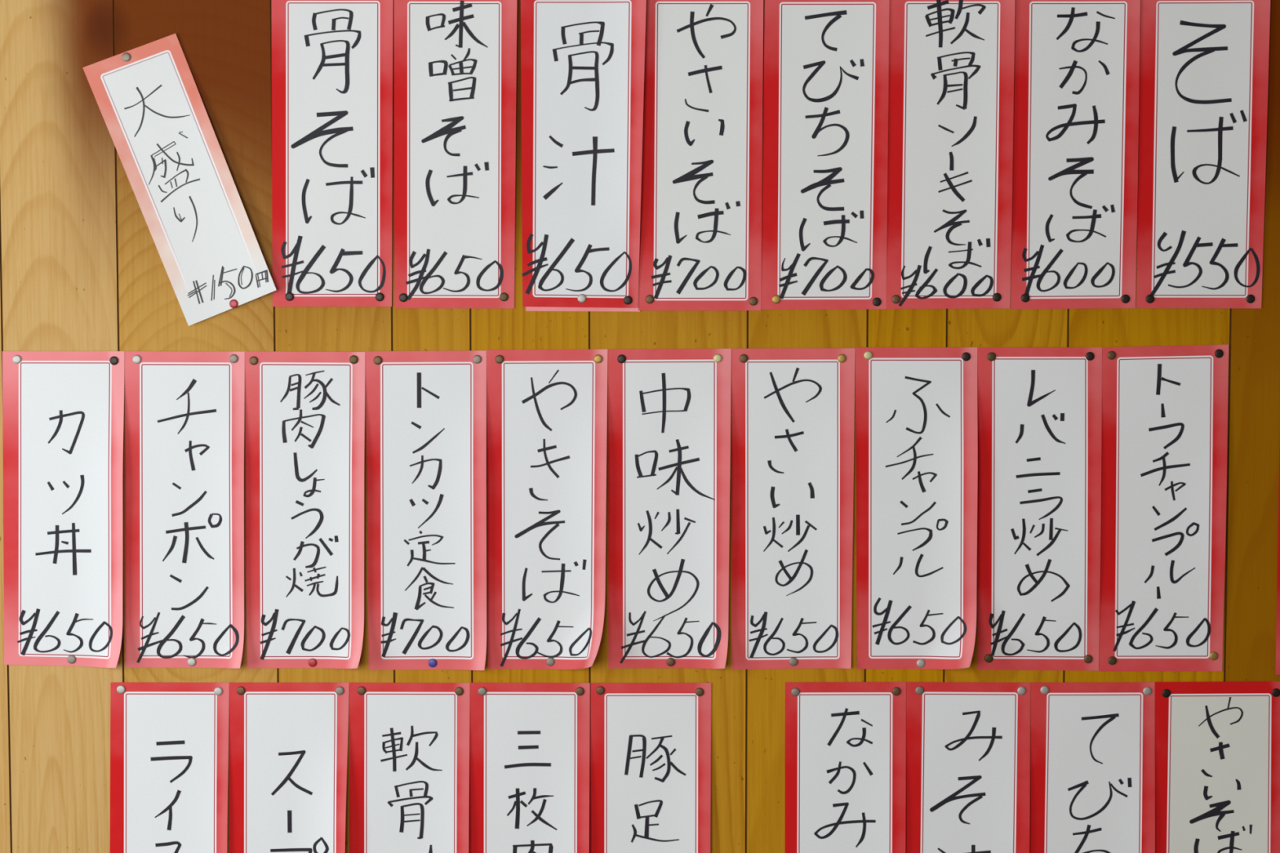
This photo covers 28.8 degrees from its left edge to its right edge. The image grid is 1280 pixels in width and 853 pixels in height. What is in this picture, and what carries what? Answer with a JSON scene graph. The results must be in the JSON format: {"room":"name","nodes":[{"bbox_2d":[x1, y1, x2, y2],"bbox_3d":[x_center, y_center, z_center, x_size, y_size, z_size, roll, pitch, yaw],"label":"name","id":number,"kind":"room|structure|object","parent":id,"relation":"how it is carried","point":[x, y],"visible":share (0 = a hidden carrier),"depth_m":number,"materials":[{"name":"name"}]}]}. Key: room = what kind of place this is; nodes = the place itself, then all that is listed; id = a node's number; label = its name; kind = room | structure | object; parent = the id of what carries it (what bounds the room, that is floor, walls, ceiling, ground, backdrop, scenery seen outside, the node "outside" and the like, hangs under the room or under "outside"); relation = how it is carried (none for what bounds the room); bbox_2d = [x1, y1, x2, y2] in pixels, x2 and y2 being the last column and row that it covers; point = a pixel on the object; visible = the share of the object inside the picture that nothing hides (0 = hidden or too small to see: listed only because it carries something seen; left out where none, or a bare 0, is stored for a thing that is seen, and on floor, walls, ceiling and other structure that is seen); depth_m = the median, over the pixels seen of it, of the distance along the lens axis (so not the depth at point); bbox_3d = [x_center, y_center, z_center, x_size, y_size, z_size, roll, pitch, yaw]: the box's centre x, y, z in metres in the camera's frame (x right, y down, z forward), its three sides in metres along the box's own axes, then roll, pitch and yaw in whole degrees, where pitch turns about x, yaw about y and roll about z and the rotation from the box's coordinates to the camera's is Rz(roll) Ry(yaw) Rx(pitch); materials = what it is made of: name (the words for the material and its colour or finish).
{"room":"noodle restaurant","nodes":[
{"label":"noodle restaurant","id":0,"kind":"room"},
{"bbox_2d":[0,0,1279,852],"bbox_3d":[-0.031,0.218,1.897,3.557,2.500,0.030,0,4,0],"label":"wall","id":1,"kind":"structure","parent":0,"point":[82,268],"depth_m":1.86,"materials":[{"name":"brown wood"}]},
{"bbox_2d":[12,355,21,364],"bbox_3d":[-0.466,-0.050,1.863,0.006,0.007,0.006,3,5,35],"label":"thumbtack","id":2,"kind":"object","parent":1,"relation":"attached to","point":[16,359],"visible":1,"depth_m":1.86,"materials":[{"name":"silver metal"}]},
{"bbox_2d":[2,351,124,667],"bbox_3d":[-0.433,0.063,1.862,0.094,0.238,0.016,0,4,0],"label":"strip","id":3,"kind":"object","parent":1,"relation":"attached to","point":[63,411],"visible":1,"depth_m":1.87,"materials":[{"name":"paper"}]},
{"bbox_2d":[66,655,75,663],"bbox_3d":[-0.428,0.176,1.878,0.006,0.007,0.006,3,5,35],"label":"thumbtack","id":4,"kind":"object","parent":1,"relation":"attached to","point":[71,659],"visible":1,"depth_m":1.88,"materials":[{"name":"grey metal"}]},
{"bbox_2d":[109,355,118,364],"bbox_3d":[-0.393,-0.049,1.863,0.006,0.007,0.006,3,5,35],"label":"thumbtack","id":5,"kind":"object","parent":1,"relation":"attached to","point":[113,360],"visible":1,"depth_m":1.86,"materials":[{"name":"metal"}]},
{"bbox_2d":[116,684,125,693],"bbox_3d":[-0.391,0.199,1.880,0.006,0.007,0.006,3,5,35],"label":"thumbtack","id":6,"kind":"object","parent":1,"relation":"attached to","point":[121,689],"visible":1,"depth_m":1.88,"materials":[{"name":"silver metal"}]},
{"bbox_2d":[121,52,130,61],"bbox_3d":[-0.380,-0.274,1.846,0.006,0.007,0.006,3,5,35],"label":"thumbtack","id":7,"kind":"object","parent":1,"relation":"attached to","point":[126,56],"visible":1,"depth_m":1.84,"materials":[{"name":"grey metal"}]},
{"bbox_2d":[132,355,141,364],"bbox_3d":[-0.376,-0.050,1.863,0.006,0.007,0.006,3,5,35],"label":"thumbtack","id":8,"kind":"object","parent":1,"relation":"attached to","point":[136,359],"visible":1,"depth_m":1.86,"materials":[{"name":"silver metal"}]},
{"bbox_2d":[110,682,229,852],"bbox_3d":[-0.357,0.315,1.886,0.094,0.244,0.004,0,4,0],"label":"strip","id":9,"kind":"object","parent":1,"relation":"attached to","point":[169,741],"visible":1,"depth_m":1.88,"materials":[{"name":"paper"}]},
{"bbox_2d":[83,33,275,325],"bbox_3d":[-0.342,-0.183,1.850,0.143,0.217,0.004,0,4,3],"label":"strip","id":10,"kind":"object","parent":1,"relation":"attached to","point":[152,108],"visible":1,"depth_m":1.85,"materials":[{"name":"paper"}]},
{"bbox_2d":[124,351,244,668],"bbox_3d":[-0.342,0.063,1.864,0.093,0.239,0.013,0,4,0],"label":"strip","id":11,"kind":"object","parent":1,"relation":"attached to","point":[184,410],"visible":1,"depth_m":1.87,"materials":[{"name":"paper"}]},
{"bbox_2d":[213,687,222,695],"bbox_3d":[-0.318,0.200,1.880,0.006,0.007,0.006,3,5,35],"label":"thumbtack","id":12,"kind":"object","parent":1,"relation":"attached to","point":[218,691],"visible":1,"depth_m":1.88,"materials":[{"name":"silver metal"}]},
{"bbox_2d":[229,354,238,363],"bbox_3d":[-0.303,-0.051,1.862,0.006,0.007,0.006,3,5,35],"label":"thumbtack","id":13,"kind":"object","parent":1,"relation":"attached to","point":[233,358],"visible":1,"depth_m":1.86,"materials":[{"name":"grey metal"}]},
{"bbox_2d":[229,299,238,308],"bbox_3d":[-0.302,-0.092,1.856,0.006,0.007,0.006,3,5,35],"label":"thumbtack","id":14,"kind":"object","parent":1,"relation":"attached to","point":[233,304],"visible":1,"depth_m":1.85,"materials":[{"name":"red paint"}]},
{"bbox_2d":[236,686,244,695],"bbox_3d":[-0.301,0.200,1.880,0.006,0.007,0.006,3,5,35],"label":"thumbtack","id":15,"kind":"object","parent":1,"relation":"attached to","point":[240,691],"visible":1,"depth_m":1.88,"materials":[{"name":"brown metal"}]},
{"bbox_2d":[248,355,257,364],"bbox_3d":[-0.288,-0.049,1.863,0.006,0.007,0.006,3,5,35],"label":"thumbtack","id":16,"kind":"object","parent":1,"relation":"attached to","point":[253,360],"visible":1,"depth_m":1.86,"materials":[{"name":"brown metal"}]},
{"bbox_2d":[229,682,349,852],"bbox_3d":[-0.266,0.316,1.883,0.094,0.244,0.009,0,4,0],"label":"strip","id":17,"kind":"object","parent":1,"relation":"attached to","point":[288,741],"visible":1,"depth_m":1.88,"materials":[{"name":"paper"}]},
{"bbox_2d":[284,292,293,301],"bbox_3d":[-0.261,-0.097,1.859,0.006,0.007,0.006,3,5,35],"label":"thumbtack","id":18,"kind":"object","parent":1,"relation":"attached to","point":[289,296],"visible":1,"depth_m":1.86,"materials":[{"name":"brown metal"}]},
{"bbox_2d":[244,351,364,668],"bbox_3d":[-0.251,0.064,1.862,0.091,0.240,0.017,0,4,0],"label":"strip","id":19,"kind":"object","parent":1,"relation":"attached to","point":[304,411],"visible":1,"depth_m":1.87,"materials":[{"name":"paper"}]},
{"bbox_2d":[307,658,316,666],"bbox_3d":[-0.247,0.178,1.878,0.006,0.007,0.006,3,5,35],"label":"thumbtack","id":20,"kind":"object","parent":1,"relation":"attached to","point":[312,662],"visible":1,"depth_m":1.88,"materials":[{"name":"red paint"}]},
{"bbox_2d":[271,0,392,306],"bbox_3d":[-0.229,-0.207,1.851,0.092,0.235,0.001,0,4,0],"label":"strip","id":21,"kind":"object","parent":1,"relation":"attached to","point":[332,60],"visible":1,"depth_m":1.85,"materials":[{"name":"paper"}]},
{"bbox_2d":[335,686,344,695],"bbox_3d":[-0.226,0.200,1.880,0.006,0.007,0.006,3,5,35],"label":"thumbtack","id":22,"kind":"object","parent":1,"relation":"attached to","point":[340,691],"visible":1,"depth_m":1.88,"materials":[{"name":"grey plastic"}]},
{"bbox_2d":[349,355,358,364],"bbox_3d":[-0.214,-0.050,1.862,0.006,0.007,0.006,3,5,35],"label":"thumbtack","id":23,"kind":"object","parent":1,"relation":"attached to","point":[353,359],"visible":1,"depth_m":1.86,"materials":[{"name":"gold metal"}]},
{"bbox_2d":[356,686,365,695],"bbox_3d":[-0.210,0.200,1.880,0.006,0.007,0.006,3,5,35],"label":"thumbtack","id":24,"kind":"object","parent":1,"relation":"attached to","point":[361,691],"visible":1,"depth_m":1.88,"materials":[{"name":"brown metal"}]},
{"bbox_2d":[373,355,382,364],"bbox_3d":[-0.196,-0.050,1.863,0.006,0.007,0.006,3,5,35],"label":"thumbtack","id":25,"kind":"object","parent":1,"relation":"attached to","point":[377,360],"visible":1,"depth_m":1.86,"materials":[{"name":"brown metal"}]},
{"bbox_2d":[375,292,383,301],"bbox_3d":[-0.194,-0.097,1.859,0.006,0.007,0.006,3,5,35],"label":"thumbtack","id":26,"kind":"object","parent":1,"relation":"attached to","point":[379,296],"visible":1,"depth_m":1.86,"materials":[{"name":"brown metal"}]},
{"bbox_2d":[399,293,408,302],"bbox_3d":[-0.176,-0.096,1.859,0.006,0.007,0.006,3,5,35],"label":"thumbtack","id":27,"kind":"object","parent":1,"relation":"attached to","point":[403,297],"visible":1,"depth_m":1.86,"materials":[{"name":"brown metal"}]},
{"bbox_2d":[349,682,470,852],"bbox_3d":[-0.175,0.316,1.886,0.093,0.244,0.005,0,4,0],"label":"strip","id":28,"kind":"object","parent":1,"relation":"attached to","point":[409,743],"visible":1,"depth_m":1.88,"materials":[{"name":"paper"}]},
{"bbox_2d":[365,350,486,670],"bbox_3d":[-0.160,0.064,1.865,0.090,0.241,0.012,0,4,0],"label":"strip","id":29,"kind":"object","parent":1,"relation":"attached to","point":[426,411],"visible":1,"depth_m":1.87,"materials":[{"name":"paper"}]},
{"bbox_2d":[428,658,436,667],"bbox_3d":[-0.156,0.178,1.879,0.006,0.007,0.006,3,5,35],"label":"thumbtack","id":30,"kind":"object","parent":1,"relation":"attached to","point":[432,663],"visible":1,"depth_m":1.88,"materials":[{"name":"blue paint"}]},
{"bbox_2d":[393,0,516,308],"bbox_3d":[-0.137,-0.206,1.851,0.092,0.236,0.002,0,4,0],"label":"strip","id":31,"kind":"object","parent":1,"relation":"attached to","point":[455,60],"visible":1,"depth_m":1.85,"materials":[{"name":"paper"}]},
{"bbox_2d":[454,687,463,695],"bbox_3d":[-0.136,0.200,1.880,0.006,0.007,0.006,3,5,35],"label":"thumbtack","id":32,"kind":"object","parent":1,"relation":"attached to","point":[459,691],"visible":1,"depth_m":1.88,"materials":[{"name":"brown metal"}]},
{"bbox_2d":[472,355,481,364],"bbox_3d":[-0.121,-0.050,1.863,0.006,0.007,0.006,3,5,35],"label":"thumbtack","id":33,"kind":"object","parent":1,"relation":"attached to","point":[477,359],"visible":1,"depth_m":1.86,"materials":[{"name":"grey metal"}]},
{"bbox_2d":[477,687,486,695],"bbox_3d":[-0.119,0.200,1.880,0.006,0.007,0.006,3,5,35],"label":"thumbtack","id":34,"kind":"object","parent":1,"relation":"attached to","point":[482,691],"visible":1,"depth_m":1.88,"materials":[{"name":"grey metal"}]},
{"bbox_2d":[495,355,503,364],"bbox_3d":[-0.105,-0.050,1.863,0.006,0.007,0.006,3,5,35],"label":"thumbtack","id":35,"kind":"object","parent":1,"relation":"attached to","point":[499,358],"visible":1,"depth_m":1.86,"materials":[{"name":"brown metal"}]},
{"bbox_2d":[499,292,508,301],"bbox_3d":[-0.101,-0.097,1.859,0.006,0.007,0.006,3,5,35],"label":"thumbtack","id":36,"kind":"object","parent":1,"relation":"attached to","point":[504,296],"visible":1,"depth_m":1.86,"materials":[{"name":"gold metal"}]},
{"bbox_2d":[469,682,590,852],"bbox_3d":[-0.084,0.316,1.886,0.092,0.244,0.005,0,4,0],"label":"strip","id":37,"kind":"object","parent":1,"relation":"attached to","point":[530,742],"visible":1,"depth_m":1.88,"materials":[{"name":"paper"}]},
{"bbox_2d":[486,349,607,669],"bbox_3d":[-0.070,0.064,1.857,0.091,0.242,0.028,0,4,0],"label":"strip","id":38,"kind":"object","parent":1,"relation":"attached to","point":[547,409],"visible":1,"depth_m":1.87,"materials":[{"name":"paper"}]},
{"bbox_2d":[546,657,555,666],"bbox_3d":[-0.067,0.177,1.878,0.006,0.007,0.006,3,5,35],"label":"thumbtack","id":39,"kind":"object","parent":1,"relation":"attached to","point":[550,661],"visible":1,"depth_m":1.88,"materials":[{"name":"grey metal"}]},
{"bbox_2d":[575,687,584,695],"bbox_3d":[-0.045,0.200,1.880,0.006,0.007,0.006,3,5,35],"label":"thumbtack","id":40,"kind":"object","parent":1,"relation":"attached to","point":[580,691],"visible":1,"depth_m":1.88,"materials":[{"name":"brown metal"}]},
{"bbox_2d":[577,293,586,302],"bbox_3d":[-0.043,-0.096,1.859,0.006,0.007,0.006,3,5,35],"label":"thumbtack","id":41,"kind":"object","parent":1,"relation":"attached to","point":[581,298],"visible":1,"depth_m":1.86,"materials":[{"name":"white plastic"}]},
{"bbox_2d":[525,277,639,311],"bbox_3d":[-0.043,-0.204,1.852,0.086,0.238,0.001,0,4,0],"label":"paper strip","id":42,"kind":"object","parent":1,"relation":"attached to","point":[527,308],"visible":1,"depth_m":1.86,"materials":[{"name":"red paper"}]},
{"bbox_2d":[520,0,646,307],"bbox_3d":[-0.042,-0.207,1.850,0.094,0.237,0.005,0,4,3],"label":"strip","id":43,"kind":"object","parent":1,"relation":"attached to","point":[583,61],"visible":1,"depth_m":1.85,"materials":[{"name":"paper"}]},
{"bbox_2d":[593,354,602,363],"bbox_3d":[-0.031,-0.051,1.862,0.006,0.007,0.006,3,5,35],"label":"thumbtack","id":44,"kind":"object","parent":1,"relation":"attached to","point":[597,358],"visible":1,"depth_m":1.86,"materials":[{"name":"gold metal"}]},
{"bbox_2d":[595,686,604,694],"bbox_3d":[-0.029,0.199,1.880,0.006,0.007,0.006,3,5,35],"label":"thumbtack","id":45,"kind":"object","parent":1,"relation":"attached to","point":[600,690],"visible":1,"depth_m":1.88,"materials":[{"name":"brown metal"}]},
{"bbox_2d":[617,354,626,363],"bbox_3d":[-0.013,-0.051,1.862,0.006,0.007,0.006,3,5,35],"label":"thumbtack","id":46,"kind":"object","parent":1,"relation":"attached to","point":[621,358],"visible":1,"depth_m":1.86,"materials":[{"name":"brown metal"}]},
{"bbox_2d":[623,295,632,304],"bbox_3d":[-0.009,-0.094,1.859,0.006,0.007,0.006,3,5,35],"label":"thumbtack","id":47,"kind":"object","parent":1,"relation":"attached to","point":[628,300],"visible":1,"depth_m":1.86,"materials":[{"name":"brown metal"}]},
{"bbox_2d":[645,294,653,303],"bbox_3d":[0.008,-0.095,1.859,0.006,0.007,0.006,3,5,35],"label":"thumbtack","id":48,"kind":"object","parent":1,"relation":"attached to","point":[649,299],"visible":1,"depth_m":1.86,"materials":[{"name":"brown metal"}]},
{"bbox_2d":[590,683,711,852],"bbox_3d":[0.008,0.316,1.886,0.092,0.244,0.003,0,4,0],"label":"strip","id":49,"kind":"object","parent":1,"relation":"attached to","point":[651,743],"visible":1,"depth_m":1.88,"materials":[{"name":"paper"}]},
{"bbox_2d":[608,348,731,668],"bbox_3d":[0.022,0.063,1.863,0.092,0.242,0.014,0,4,0],"label":"strip","id":50,"kind":"object","parent":1,"relation":"attached to","point":[669,409],"visible":1,"depth_m":1.87,"materials":[{"name":"paper"}]},
{"bbox_2d":[666,657,675,666],"bbox_3d":[0.024,0.178,1.878,0.006,0.007,0.006,3,5,35],"label":"thumbtack","id":51,"kind":"object","parent":1,"relation":"attached to","point":[670,661],"visible":1,"depth_m":1.88,"materials":[{"name":"brown metal"}]},
{"bbox_2d":[695,688,703,696],"bbox_3d":[0.045,0.201,1.880,0.006,0.007,0.006,3,5,35],"label":"thumbtack","id":52,"kind":"object","parent":1,"relation":"attached to","point":[699,691],"visible":1,"depth_m":1.88,"materials":[{"name":"brown metal"}]},
{"bbox_2d":[638,0,763,310],"bbox_3d":[0.045,-0.205,1.851,0.093,0.238,0.002,0,4,0],"label":"strip","id":53,"kind":"object","parent":1,"relation":"attached to","point":[700,247],"visible":1,"depth_m":1.85,"materials":[{"name":"paper"}]},
{"bbox_2d":[713,353,722,362],"bbox_3d":[0.059,-0.051,1.862,0.006,0.007,0.006,3,5,35],"label":"thumbtack","id":54,"kind":"object","parent":1,"relation":"attached to","point":[717,357],"visible":1,"depth_m":1.86,"materials":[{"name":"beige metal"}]},
{"bbox_2d":[739,354,747,363],"bbox_3d":[0.078,-0.051,1.862,0.006,0.007,0.006,3,5,35],"label":"thumbtack","id":55,"kind":"object","parent":1,"relation":"attached to","point":[743,357],"visible":1,"depth_m":1.86,"materials":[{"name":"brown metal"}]},
{"bbox_2d":[748,297,757,305],"bbox_3d":[0.085,-0.094,1.859,0.006,0.007,0.006,3,5,35],"label":"thumbtack","id":56,"kind":"object","parent":1,"relation":"attached to","point":[753,300],"visible":1,"depth_m":1.86,"materials":[{"name":"brown metal"}]},
{"bbox_2d":[772,294,780,303],"bbox_3d":[0.102,-0.095,1.859,0.006,0.007,0.006,3,5,35],"label":"thumbtack","id":57,"kind":"object","parent":1,"relation":"attached to","point":[775,299],"visible":1,"depth_m":1.86,"materials":[{"name":"gold metal"}]},
{"bbox_2d":[731,348,855,669],"bbox_3d":[0.115,0.063,1.868,0.092,0.243,0.004,0,4,0],"label":"strip","id":58,"kind":"object","parent":1,"relation":"attached to","point":[793,410],"visible":1,"depth_m":1.87,"materials":[{"name":"paper"}]},
{"bbox_2d":[791,688,799,696],"bbox_3d":[0.118,0.201,1.880,0.006,0.007,0.006,3,5,35],"label":"thumbtack","id":59,"kind":"object","parent":1,"relation":"attached to","point":[795,691],"visible":1,"depth_m":1.88,"materials":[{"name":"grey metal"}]},
{"bbox_2d":[761,0,889,309],"bbox_3d":[0.138,-0.205,1.851,0.094,0.237,0.002,0,4,0],"label":"strip","id":60,"kind":"object","parent":1,"relation":"attached to","point":[826,62],"visible":1,"depth_m":1.85,"materials":[{"name":"paper"}]},
{"bbox_2d":[837,354,846,362],"bbox_3d":[0.151,-0.051,1.862,0.006,0.007,0.006,3,5,35],"label":"thumbtack","id":61,"kind":"object","parent":1,"relation":"attached to","point":[842,357],"visible":1,"depth_m":1.86,"materials":[{"name":"gold metal"}]},
{"bbox_2d":[784,682,906,852],"bbox_3d":[0.155,0.315,1.886,0.092,0.245,0.003,0,4,0],"label":"strip","id":62,"kind":"object","parent":1,"relation":"attached to","point":[846,742],"visible":1,"depth_m":1.88,"materials":[{"name":"paper"}]},
{"bbox_2d":[863,351,872,359],"bbox_3d":[0.171,-0.053,1.862,0.006,0.007,0.006,3,5,35],"label":"thumbtack","id":63,"kind":"object","parent":1,"relation":"attached to","point":[868,355],"visible":1,"depth_m":1.86,"materials":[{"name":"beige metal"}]},
{"bbox_2d":[872,297,881,306],"bbox_3d":[0.177,-0.093,1.859,0.006,0.007,0.006,3,5,35],"label":"thumbtack","id":64,"kind":"object","parent":1,"relation":"attached to","point":[877,301],"visible":1,"depth_m":1.86,"materials":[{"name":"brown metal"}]},
{"bbox_2d":[891,294,900,303],"bbox_3d":[0.192,-0.095,1.859,0.006,0.007,0.006,3,5,35],"label":"thumbtack","id":65,"kind":"object","parent":1,"relation":"attached to","point":[895,299],"visible":1,"depth_m":1.86,"materials":[{"name":"brown metal"}]},
{"bbox_2d":[892,687,901,695],"bbox_3d":[0.194,0.200,1.880,0.006,0.007,0.006,3,5,35],"label":"thumbtack","id":66,"kind":"object","parent":1,"relation":"attached to","point":[896,691],"visible":1,"depth_m":1.88,"materials":[{"name":"brown metal"}]},
{"bbox_2d":[855,346,977,669],"bbox_3d":[0.207,0.063,1.858,0.092,0.243,0.026,0,4,0],"label":"strip","id":67,"kind":"object","parent":1,"relation":"attached to","point":[917,427],"visible":1,"depth_m":1.87,"materials":[{"name":"paper"}]},
{"bbox_2d":[915,686,924,694],"bbox_3d":[0.212,0.199,1.880,0.006,0.007,0.006,3,5,35],"label":"thumbtack","id":68,"kind":"object","parent":1,"relation":"attached to","point":[919,690],"visible":1,"depth_m":1.88,"materials":[{"name":"grey metal"}]},
{"bbox_2d":[916,658,924,667],"bbox_3d":[0.212,0.179,1.879,0.006,0.007,0.006,3,5,35],"label":"thumbtack","id":69,"kind":"object","parent":1,"relation":"attached to","point":[920,663],"visible":1,"depth_m":1.88,"materials":[{"name":"silver metal"}]},
{"bbox_2d":[886,0,1015,308],"bbox_3d":[0.231,-0.206,1.850,0.094,0.237,0.002,0,4,0],"label":"strip","id":70,"kind":"object","parent":1,"relation":"attached to","point":[951,91],"visible":1,"depth_m":1.85,"materials":[{"name":"paper"}]},
{"bbox_2d":[961,351,970,360],"bbox_3d":[0.244,-0.052,1.862,0.006,0.007,0.006,3,5,35],"label":"thumbtack","id":71,"kind":"object","parent":1,"relation":"attached to","point":[966,356],"visible":1,"depth_m":1.86,"materials":[{"name":"brown metal"}]},
{"bbox_2d":[905,682,1030,852],"bbox_3d":[0.248,0.315,1.886,0.094,0.245,0.003,0,4,0],"label":"strip","id":72,"kind":"object","parent":1,"relation":"attached to","point":[968,744],"visible":1,"depth_m":1.88,"materials":[{"name":"paper"}]},
{"bbox_2d":[984,653,993,662],"bbox_3d":[0.264,0.175,1.878,0.006,0.007,0.006,3,5,35],"label":"thumbtack","id":73,"kind":"object","parent":1,"relation":"attached to","point":[988,658],"visible":1,"depth_m":1.88,"materials":[{"name":"gold metal"}]},
{"bbox_2d":[986,351,995,360],"bbox_3d":[0.264,-0.052,1.862,0.006,0.007,0.006,3,5,35],"label":"thumbtack","id":74,"kind":"object","parent":1,"relation":"attached to","point":[991,356],"visible":1,"depth_m":1.86,"materials":[{"name":"gold metal"}]},
{"bbox_2d":[992,293,1001,301],"bbox_3d":[0.267,-0.097,1.859,0.006,0.007,0.006,3,5,35],"label":"thumbtack","id":75,"kind":"object","parent":1,"relation":"attached to","point":[996,296],"visible":1,"depth_m":1.86,"materials":[{"name":"brown metal"}]},
{"bbox_2d":[1017,686,1026,695],"bbox_3d":[0.289,0.200,1.880,0.006,0.007,0.006,3,5,35],"label":"thumbtack","id":76,"kind":"object","parent":1,"relation":"attached to","point":[1021,691],"visible":1,"depth_m":1.88,"materials":[{"name":"silver metal"}]},
{"bbox_2d":[1021,293,1030,302],"bbox_3d":[0.288,-0.096,1.859,0.006,0.007,0.006,3,5,35],"label":"thumbtack","id":77,"kind":"object","parent":1,"relation":"attached to","point":[1024,297],"visible":1,"depth_m":1.86,"materials":[{"name":"brown metal"}]},
{"bbox_2d":[977,346,1102,671],"bbox_3d":[0.299,0.063,1.869,0.094,0.244,0.002,0,4,0],"label":"strip","id":78,"kind":"object","parent":1,"relation":"attached to","point":[1040,408],"visible":1,"depth_m":1.87,"materials":[{"name":"paper"}]},
{"bbox_2d":[1040,685,1048,694],"bbox_3d":[0.306,0.199,1.880,0.006,0.007,0.006,3,5,35],"label":"thumbtack","id":79,"kind":"object","parent":1,"relation":"attached to","point":[1044,690],"visible":1,"depth_m":1.88,"materials":[{"name":"silver metal"}]},
{"bbox_2d":[1010,0,1140,309],"bbox_3d":[0.324,-0.206,1.851,0.093,0.237,0.002,0,4,0],"label":"strip","id":80,"kind":"object","parent":1,"relation":"attached to","point":[1077,62],"visible":1,"depth_m":1.85,"materials":[{"name":"paper"}]},
{"bbox_2d":[1084,654,1093,663],"bbox_3d":[0.339,0.175,1.878,0.006,0.007,0.006,3,5,35],"label":"thumbtack","id":81,"kind":"object","parent":1,"relation":"attached to","point":[1088,659],"visible":1,"depth_m":1.88,"materials":[{"name":"brown metal"}]},
{"bbox_2d":[1085,351,1094,360],"bbox_3d":[0.337,-0.053,1.863,0.006,0.007,0.006,3,5,35],"label":"thumbtack","id":82,"kind":"object","parent":1,"relation":"attached to","point":[1090,356],"visible":1,"depth_m":1.86,"materials":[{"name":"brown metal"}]},
{"bbox_2d":[1030,682,1155,852],"bbox_3d":[0.343,0.315,1.888,0.096,0.244,0.003,0,4,1],"label":"strip","id":83,"kind":"object","parent":1,"relation":"attached to","point":[1092,744],"visible":1,"depth_m":1.88,"materials":[{"name":"paper"}]},
{"bbox_2d":[1106,351,1115,359],"bbox_3d":[0.353,-0.053,1.862,0.006,0.007,0.006,3,5,35],"label":"thumbtack","id":84,"kind":"object","parent":1,"relation":"attached to","point":[1111,355],"visible":1,"depth_m":1.86,"materials":[{"name":"brown metal"}]},
{"bbox_2d":[1107,656,1116,665],"bbox_3d":[0.357,0.177,1.878,0.006,0.007,0.006,3,5,35],"label":"thumbtack","id":85,"kind":"object","parent":1,"relation":"attached to","point":[1112,660],"visible":1,"depth_m":1.88,"materials":[{"name":"gold metal"}]},
{"bbox_2d":[1120,294,1129,302],"bbox_3d":[0.363,-0.095,1.859,0.006,0.007,0.006,3,5,35],"label":"thumbtack","id":86,"kind":"object","parent":1,"relation":"attached to","point":[1125,298],"visible":1,"depth_m":1.86,"materials":[{"name":"brown metal"}]},
{"bbox_2d":[1142,686,1151,695],"bbox_3d":[0.384,0.200,1.880,0.006,0.007,0.006,3,5,35],"label":"thumbtack","id":87,"kind":"object","parent":1,"relation":"attached to","point":[1147,691],"visible":1,"depth_m":1.88,"materials":[{"name":"silver metal"}]},
{"bbox_2d":[1145,294,1154,302],"bbox_3d":[0.381,-0.095,1.859,0.006,0.007,0.006,3,5,35],"label":"thumbtack","id":88,"kind":"object","parent":1,"relation":"attached to","point":[1149,298],"visible":1,"depth_m":1.86,"materials":[{"name":"brown metal"}]},
{"bbox_2d":[1099,344,1228,671],"bbox_3d":[0.393,0.062,1.869,0.095,0.247,0.002,0,4,0],"label":"strip","id":89,"kind":"object","parent":1,"relation":"attached to","point":[1164,435],"visible":1,"depth_m":1.87,"materials":[{"name":"paper"}]},
{"bbox_2d":[1161,688,1170,697],"bbox_3d":[0.398,0.202,1.880,0.006,0.007,0.006,3,5,35],"label":"thumbtack","id":90,"kind":"object","parent":1,"relation":"attached to","point":[1166,693],"visible":1,"depth_m":1.88,"materials":[{"name":"brown metal"}]},
{"bbox_2d":[1136,0,1270,308],"bbox_3d":[0.419,-0.207,1.851,0.096,0.237,0.002,0,4,0],"label":"strip","id":91,"kind":"object","parent":1,"relation":"attached to","point":[1204,64],"visible":1,"depth_m":1.85,"materials":[{"name":"paper"}]},
{"bbox_2d":[1208,651,1217,660],"bbox_3d":[0.433,0.173,1.878,0.006,0.007,0.006,3,5,35],"label":"thumbtack","id":92,"kind":"object","parent":1,"relation":"attached to","point":[1213,655],"visible":1,"depth_m":1.88,"materials":[{"name":"gold metal"}]},
{"bbox_2d":[1155,681,1279,852],"bbox_3d":[0.438,0.315,1.888,0.099,0.245,0.002,0,4,1],"label":"strip","id":93,"kind":"object","parent":1,"relation":"attached to","point":[1217,744],"visible":1,"depth_m":1.88,"materials":[{"name":"paper"}]},
{"bbox_2d":[1214,349,1223,358],"bbox_3d":[0.434,-0.055,1.862,0.006,0.007,0.006,3,5,35],"label":"thumbtack","id":94,"kind":"object","parent":1,"relation":"attached to","point":[1219,353],"visible":1,"depth_m":1.86,"materials":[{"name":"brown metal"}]},
{"bbox_2d":[1245,294,1254,302],"bbox_3d":[0.456,-0.095,1.859,0.006,0.007,0.006,3,5,35],"label":"thumbtack","id":95,"kind":"object","parent":1,"relation":"attached to","point":[1250,298],"visible":1,"depth_m":1.86,"materials":[{"name":"brown metal"}]},
{"bbox_2d":[1271,688,1279,697],"bbox_3d":[0.481,0.201,1.880,0.006,0.007,0.006,3,5,35],"label":"thumbtack","id":96,"kind":"object","parent":1,"relation":"attached to","point":[1275,692],"visible":1,"depth_m":1.88,"materials":[{"name":"brown metal"}]},
{"bbox_2d":[1275,438,1279,675],"bbox_3d":[0.526,0.064,1.869,0.094,0.248,0.002,0,4,0],"label":"strip","id":97,"kind":"object","parent":1,"relation":"attached to","point":[1277,626],"visible":1,"depth_m":1.88,"materials":[{"name":"paper"}]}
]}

